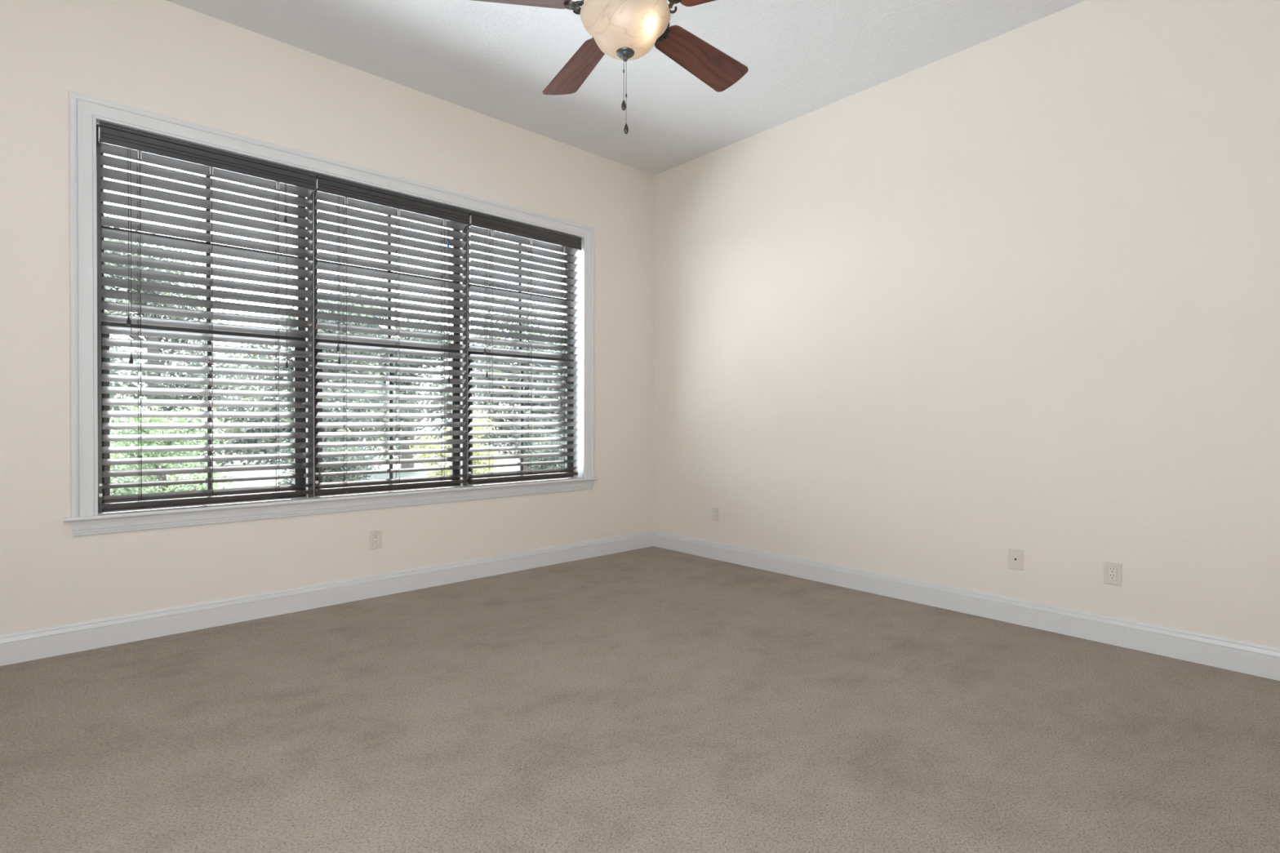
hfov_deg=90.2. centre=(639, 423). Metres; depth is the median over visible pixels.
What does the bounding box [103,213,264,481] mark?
tree
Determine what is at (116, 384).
tree
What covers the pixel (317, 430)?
window
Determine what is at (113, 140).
blind
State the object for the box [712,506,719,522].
wall outlet
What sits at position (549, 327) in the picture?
tree
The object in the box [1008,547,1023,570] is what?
wall jack
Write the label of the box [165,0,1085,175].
ceiling
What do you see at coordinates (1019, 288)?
wall
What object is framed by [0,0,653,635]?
wall
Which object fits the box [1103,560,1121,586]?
wall outlet
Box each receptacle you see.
[373,533,378,545]
[713,510,717,519]
[1107,566,1116,581]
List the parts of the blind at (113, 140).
lift cord, lift cord, ladder cord, rail, ladder cord, ladder cord, tilt cord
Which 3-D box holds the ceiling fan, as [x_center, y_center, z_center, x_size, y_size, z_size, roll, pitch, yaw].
[-0.031,-1.609,2.302,1.272,1.150,1.303,0,1,-42]
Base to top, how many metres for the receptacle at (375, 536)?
0.067 m
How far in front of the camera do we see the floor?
2.29 m
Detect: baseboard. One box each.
[0,530,653,666]
[653,530,1279,680]
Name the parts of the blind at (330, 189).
lift cord, lift cord, ladder cord, rail, ladder cord, ladder cord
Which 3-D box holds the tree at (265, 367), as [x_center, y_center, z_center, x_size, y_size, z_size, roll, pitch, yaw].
[-5.637,-0.618,11.617,3.594,4.011,3.499,0,0,4]
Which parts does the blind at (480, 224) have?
lift cord, ladder cord, rail, ladder cord, ladder cord, tilt cord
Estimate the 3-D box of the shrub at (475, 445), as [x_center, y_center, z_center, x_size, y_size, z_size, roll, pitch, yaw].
[-2.849,0.561,10.303,1.457,1.685,1.379,0,1,-42]
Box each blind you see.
[97,121,315,508]
[314,173,469,493]
[466,211,582,482]
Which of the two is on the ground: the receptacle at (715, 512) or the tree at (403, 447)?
the tree at (403, 447)
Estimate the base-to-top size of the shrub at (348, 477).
1.313 m
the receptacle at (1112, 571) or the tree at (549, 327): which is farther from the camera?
the tree at (549, 327)
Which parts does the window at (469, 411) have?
sash, sash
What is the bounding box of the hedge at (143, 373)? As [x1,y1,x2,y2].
[109,346,565,468]
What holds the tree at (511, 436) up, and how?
on the ground
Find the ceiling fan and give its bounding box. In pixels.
[472,0,748,133]
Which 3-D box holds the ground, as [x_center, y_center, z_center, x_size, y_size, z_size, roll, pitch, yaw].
[-21.677,1.315,29.539,80.000,0.300,55.400,0,1,-42]
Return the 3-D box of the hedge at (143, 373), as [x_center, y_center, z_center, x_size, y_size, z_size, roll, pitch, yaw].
[-8.194,-0.387,23.819,46.122,4.207,3.417,0,1,-42]
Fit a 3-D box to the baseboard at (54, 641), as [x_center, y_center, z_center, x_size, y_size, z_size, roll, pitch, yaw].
[-1.720,1.028,4.006,5.000,0.139,0.016,0,1,-42]
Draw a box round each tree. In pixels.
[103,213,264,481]
[104,273,142,410]
[200,282,410,481]
[339,285,474,468]
[448,296,565,470]
[523,313,565,390]
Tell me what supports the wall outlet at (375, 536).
attached to the wall at (163, 57)
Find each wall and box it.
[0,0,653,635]
[653,0,1279,648]
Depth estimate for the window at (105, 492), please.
3.49 m
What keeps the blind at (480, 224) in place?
attached to the window at (105, 492)
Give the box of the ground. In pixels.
[110,435,565,495]
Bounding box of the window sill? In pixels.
[62,476,598,522]
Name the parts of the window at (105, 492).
sash, sash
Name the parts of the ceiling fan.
blade, blade, lamp shade, pull chain, blade, blade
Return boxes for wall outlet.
[369,529,382,549]
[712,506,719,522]
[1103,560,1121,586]
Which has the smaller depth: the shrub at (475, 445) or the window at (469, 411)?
the window at (469, 411)
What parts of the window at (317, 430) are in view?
sash, sash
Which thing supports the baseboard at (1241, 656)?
attached to the wall at (1019, 288)
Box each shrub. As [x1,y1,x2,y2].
[109,395,238,495]
[266,431,386,485]
[408,409,504,475]
[524,433,565,470]
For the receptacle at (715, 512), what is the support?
attached to the wall outlet at (716, 511)
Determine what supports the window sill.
attached to the wall at (163, 57)
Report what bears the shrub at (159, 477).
on the ground
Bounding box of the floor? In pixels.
[0,546,1279,852]
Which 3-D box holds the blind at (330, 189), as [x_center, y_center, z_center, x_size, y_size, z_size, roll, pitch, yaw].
[-1.586,-0.534,4.162,0.992,1.918,0.075,0,1,-42]
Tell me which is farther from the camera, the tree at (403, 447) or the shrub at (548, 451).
the tree at (403, 447)
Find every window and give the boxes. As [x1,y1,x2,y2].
[68,90,594,537]
[313,191,467,495]
[467,226,573,484]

